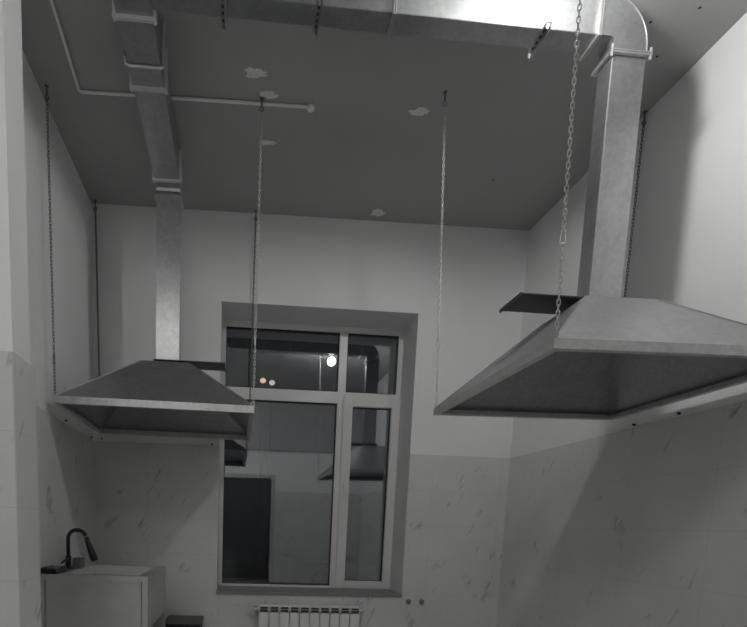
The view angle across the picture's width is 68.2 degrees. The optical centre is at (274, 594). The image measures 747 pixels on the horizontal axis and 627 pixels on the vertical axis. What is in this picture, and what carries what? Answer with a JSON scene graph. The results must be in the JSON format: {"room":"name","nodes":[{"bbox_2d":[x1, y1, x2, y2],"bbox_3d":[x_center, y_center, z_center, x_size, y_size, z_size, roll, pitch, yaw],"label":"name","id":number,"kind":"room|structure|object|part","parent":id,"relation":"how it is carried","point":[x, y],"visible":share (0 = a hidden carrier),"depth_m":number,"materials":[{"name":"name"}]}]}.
{"room":"commercial kitchen","nodes":[
{"label":"commercial kitchen","id":0,"kind":"room"},
{"bbox_2d":[0,0,40,626],"bbox_3d":[-1.783,-1.046,2.151,1.521,3.810,0.233,1,7,-4],"label":"wall partition","id":1,"kind":"structure","parent":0,"point":[20,590],"depth_m":2.16,"materials":[{"name":"white paint"}]},
{"bbox_2d":[22,50,95,570],"bbox_3d":[-1.438,-1.181,3.314,0.108,3.810,2.138,1,7,-4],"label":"wall","id":2,"kind":"structure","parent":0,"point":[65,449],"depth_m":3.47,"materials":[{"name":"white paint"}]},
{"bbox_2d":[91,203,528,626],"bbox_3d":[-0.348,-1.320,4.684,4.949,3.810,0.468,1,7,-4],"label":"wall","id":3,"kind":"structure","parent":0,"point":[156,497],"depth_m":4.45,"materials":[{"name":"white paint"}]},
{"bbox_2d":[254,604,363,626],"bbox_3d":[0.289,0.369,4.650,0.945,0.556,0.102,1,7,-4],"label":"radiator","id":4,"kind":"object","parent":3,"relation":"attached to","point":[308,615],"visible":1,"depth_m":4.58,"materials":[{"name":"metal"}]},
{"bbox_2d":[216,301,418,597],"bbox_3d":[0.329,-1.189,4.735,1.621,2.362,0.467,1,7,-4],"label":"window","id":5,"kind":"structure","parent":3,"relation":"in","point":[403,326],"depth_m":4.82,"materials":[{"name":"white plastic"}]},
{"bbox_3d":[0.296,-0.026,4.851,1.621,0.024,0.407,1,7,-4],"label":"sill","id":6,"kind":"part","parent":5,"relation":"part of","materials":[{"name":"plastic"}]},
{"bbox_3d":[0.638,-0.941,4.911,0.024,0.140,0.050,1,7,-4],"label":"handle","id":7,"kind":"part","parent":5,"relation":"part of","materials":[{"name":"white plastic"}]},
{"bbox_3d":[0.851,-0.917,4.986,0.522,1.739,0.063,1,7,-4],"label":"casement sash","id":8,"kind":"part","parent":5,"relation":"part of","materials":[{"name":"white plastic"}]},
{"bbox_2d":[21,0,746,229],"bbox_3d":[-0.117,-2.825,2.026,4.949,0.249,5.060,1,7,-4],"label":"ceiling","id":9,"kind":"structure","parent":0,"point":[370,148],"depth_m":3.20,"materials":[{"name":"grey paint"}]},
{"bbox_2d":[44,84,55,393],"bbox_3d":[-1.312,-2.050,3.155,0.037,1.691,0.026,1,7,-4],"label":"chain","id":10,"kind":"object","parent":9,"relation":"hanging from","point":[45,85],"visible":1,"depth_m":3.14,"materials":[{"name":"grey metal"}]},
{"bbox_2d":[93,199,99,376],"bbox_3d":[-1.389,-2.186,4.226,0.048,1.692,0.025,3,7,14],"label":"chain","id":11,"kind":"object","parent":9,"relation":"hanging from","point":[95,200],"visible":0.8,"depth_m":4.19,"materials":[{"name":"grey metal"}]},
{"bbox_2d":[124,18,164,69],"bbox_3d":[-0.639,-2.707,2.640,0.199,0.232,0.012,1,7,-4],"label":"hanger","id":12,"kind":"object","parent":9,"relation":"hanging from","point":[163,47],"visible":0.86,"depth_m":2.65,"materials":[{"name":"silver metal"}]},
{"bbox_3d":[-0.545,-2.709,2.646,0.010,0.224,0.010,-2,8,-27],"label":"threaded rod","id":13,"kind":"part","parent":12,"relation":"part of","materials":[{"name":"silver metal"}]},
{"bbox_2d":[112,0,225,372],"bbox_3d":[-0.527,-2.169,3.028,0.498,1.345,1.616,1,7,-4],"label":"ventilation duct","id":14,"kind":"object","parent":9,"relation":"hanging from","point":[139,24],"visible":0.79,"depth_m":3.34,"materials":[{"name":"metal"}]},
{"bbox_3d":[-0.593,-1.618,3.811,0.491,0.017,0.196,1,7,-4],"label":"damper plate","id":15,"kind":"part","parent":14,"relation":"part of","materials":[{"name":"metal"}]},
{"bbox_2d":[50,0,314,112],"bbox_3d":[-0.394,-2.774,2.442,1.359,0.042,1.391,1,7,-4],"label":"cable conduit","id":16,"kind":"object","parent":9,"relation":"attached to","point":[310,107],"visible":0.93,"depth_m":3.10,"materials":[{"name":"white plastic"}]},
{"bbox_2d":[220,0,225,36],"bbox_3d":[-0.226,-2.669,2.370,0.024,0.222,0.203,1,7,-4],"label":"hanger","id":17,"kind":"object","parent":9,"relation":"hanging from","point":[222,2],"visible":1,"depth_m":2.41,"materials":[{"name":"silver metal"}]},
{"bbox_2d":[249,210,257,401],"bbox_3d":[-0.174,-2.162,4.315,0.025,1.714,0.037,6,8,31],"label":"chain","id":18,"kind":"object","parent":9,"relation":"hanging from","point":[255,217],"visible":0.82,"depth_m":4.29,"materials":[{"name":"grey metal"}]},
{"bbox_2d":[252,96,263,403],"bbox_3d":[-0.103,-2.023,3.222,0.028,1.713,0.051,-2,8,-26],"label":"chain","id":19,"kind":"object","parent":9,"relation":"hanging from","point":[261,97],"visible":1,"depth_m":3.21,"materials":[{"name":"grey metal"}]},
{"bbox_2d":[53,360,254,440],"bbox_3d":[-0.763,-1.400,3.819,1.218,0.383,1.102,1,7,-4],"label":"extractor hood","id":20,"kind":"object","parent":19,"relation":"hanging from","point":[141,397],"visible":1,"depth_m":3.51,"materials":[{"name":"silver metal"}]},
{"bbox_2d":[312,0,322,41],"bbox_3d":[0.193,-2.661,2.391,0.024,0.226,0.183,1,7,-4],"label":"hanger","id":21,"kind":"object","parent":9,"relation":"hanging from","point":[319,4],"visible":0.98,"depth_m":2.40,"materials":[{"name":"silver metal"}]},
{"bbox_2d":[151,0,652,314],"bbox_3d":[0.575,-2.085,2.511,2.266,1.352,0.207,1,7,-4],"label":"ventilation duct","id":22,"kind":"object","parent":9,"relation":"hanging from","point":[614,31],"visible":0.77,"depth_m":2.46,"materials":[{"name":"metal"}]},
{"bbox_3d":[1.418,-1.420,2.657,0.537,0.017,0.207,1,7,-4],"label":"damper plate","id":23,"kind":"part","parent":22,"relation":"part of","materials":[{"name":"metal"}]},
{"bbox_2d":[435,90,447,404],"bbox_3d":[0.964,-1.988,3.136,0.083,1.716,0.025,3,7,14],"label":"chain","id":24,"kind":"object","parent":9,"relation":"hanging from","point":[445,92],"visible":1,"depth_m":3.12,"materials":[{"name":"grey metal"}]},
{"bbox_2d":[525,0,551,62],"bbox_3d":[1.216,-2.645,2.467,0.024,0.236,0.183,1,7,-4],"label":"hanger","id":25,"kind":"object","parent":9,"relation":"hanging from","point":[547,27],"visible":0.9,"depth_m":2.46,"materials":[{"name":"silver metal"}]},
{"bbox_3d":[1.221,-2.638,2.391,0.007,0.231,0.007,-2,8,-27],"label":"threaded rod","id":26,"kind":"part","parent":25,"relation":"part of","materials":[{"name":"silver metal"}]},
{"bbox_2d":[555,0,581,333],"bbox_3d":[1.064,-1.833,1.920,0.058,1.716,0.026,1,7,-4],"label":"chain","id":27,"kind":"object","parent":9,"relation":"hanging from","point":[563,230],"visible":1,"depth_m":1.96,"materials":[{"name":"grey metal"}]},
{"bbox_2d":[433,295,746,419],"bbox_3d":[1.569,-1.192,2.656,1.134,0.386,1.246,0,7,-4],"label":"extractor hood","id":28,"kind":"object","parent":27,"relation":"hanging from","point":[608,358],"visible":1,"depth_m":2.68,"materials":[{"name":"silver metal"}]},
{"bbox_2d":[623,110,647,297],"bbox_3d":[2.126,-1.981,3.235,0.025,1.709,0.077,6,9,33],"label":"chain","id":29,"kind":"object","parent":9,"relation":"hanging from","point":[645,111],"visible":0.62,"depth_m":3.20,"materials":[{"name":"grey metal"}]},
{"bbox_2d":[496,12,746,626],"bbox_3d":[2.248,-0.946,2.336,0.108,3.810,4.660,1,7,-4],"label":"wall","id":30,"kind":"structure","parent":0,"point":[609,523],"depth_m":3.00,"materials":[{"name":"white paint"}]},
{"bbox_3d":[-0.148,1.079,1.330,4.949,0.100,7.580,1,7,-4],"label":"floor","id":31,"kind":"structure","parent":0,"visible":0},
{"bbox_2d":[40,564,165,626],"bbox_3d":[-1.112,0.261,3.647,0.646,0.885,0.840,1,7,-4],"label":"sink","id":32,"kind":"object","parent":31,"relation":"on","point":[90,595],"visible":0.97,"depth_m":3.22,"materials":[{"name":"metal"}]},
{"bbox_3d":[-1.387,0.314,3.233,0.036,0.808,0.038,1,7,-4],"label":"leg","id":33,"kind":"part","parent":32,"relation":"part of","materials":[{"name":"metal"}]},
{"bbox_2d":[41,565,66,573],"bbox_3d":[-1.341,-0.151,3.280,0.085,0.035,0.220,1,7,-4],"label":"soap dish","id":34,"kind":"object","parent":32,"relation":"on","point":[52,569],"visible":1,"depth_m":3.21,"materials":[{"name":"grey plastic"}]},
{"bbox_2d":[72,557,84,566],"bbox_3d":[-1.352,-0.221,3.715,0.062,0.064,0.092,1,7,-4],"label":"box","id":35,"kind":"object","parent":32,"relation":"on","point":[77,561],"visible":0.98,"depth_m":3.67,"materials":[{"name":"grey plastic"}]},
{"bbox_3d":[-1.085,0.276,3.243,0.556,0.718,0.005,1,7,-4],"label":"panel","id":36,"kind":"part","parent":32,"relation":"part of","materials":[{"name":"metal"}]},
{"bbox_2d":[40,564,165,581],"bbox_3d":[-1.102,-0.154,3.595,0.640,0.047,0.840,1,7,-4],"label":"countertop","id":37,"kind":"structure","parent":32,"relation":"on","point":[151,574],"depth_m":3.19,"materials":[{"name":"stone"}]},
{"bbox_2d":[61,528,97,568],"bbox_3d":[-1.278,-0.298,3.526,0.219,0.268,0.138,1,7,-4],"label":"faucet","id":38,"kind":"object","parent":37,"relation":"on","point":[92,554],"visible":0.95,"depth_m":3.55,"materials":[{"name":"black metal"}]},
{"bbox_3d":[-0.787,0.326,3.278,0.036,0.808,0.038,1,7,-4],"label":"leg","id":39,"kind":"part","parent":32,"relation":"part of","materials":[{"name":"metal"}]},
{"bbox_3d":[-1.143,0.174,4.040,0.564,0.718,0.004,1,7,-4],"label":"panel","id":40,"kind":"part","parent":32,"relation":"part of","materials":[{"name":"metal"}]},
{"bbox_3d":[-0.798,0.027,3.640,0.004,0.305,0.748,1,7,-4],"label":"panel","id":41,"kind":"part","parent":32,"relation":"part of","materials":[{"name":"metal"}]},
{"bbox_3d":[-0.844,0.226,4.064,0.036,0.808,0.038,1,7,-4],"label":"leg","id":42,"kind":"part","parent":32,"relation":"part of","materials":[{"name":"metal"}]},
{"bbox_2d":[165,615,203,626],"bbox_3d":[-0.741,0.413,4.386,0.295,0.422,0.420,1,7,-4],"label":"stand","id":43,"kind":"object","parent":31,"relation":"on","point":[171,620],"visible":0.91,"depth_m":4.29,"materials":[{"name":"grey metal"}]},
{"label":"outside","id":44,"kind":"structure","parent":0,"visible":0},
{"bbox_2d":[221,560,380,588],"bbox_3d":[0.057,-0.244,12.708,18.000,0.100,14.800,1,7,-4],"label":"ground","id":45,"kind":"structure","parent":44,"point":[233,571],"depth_m":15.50,"materials":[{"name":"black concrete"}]},
{"bbox_2d":[256,376,265,571],"bbox_3d":[-0.362,-3.017,13.738,0.150,4.916,0.190,1,7,-4],"label":"street lamp","id":46,"kind":"object","parent":45,"relation":"on","point":[262,380],"visible":1,"depth_m":13.77,"materials":[{"name":"white metal"}]},
{"bbox_2d":[265,378,274,571],"bbox_3d":[-0.134,-2.992,13.758,0.150,4.876,0.190,1,7,-4],"label":"street lamp","id":47,"kind":"object","parent":45,"relation":"on","point":[272,382],"visible":1,"depth_m":13.80,"materials":[{"name":"white metal"}]}
]}

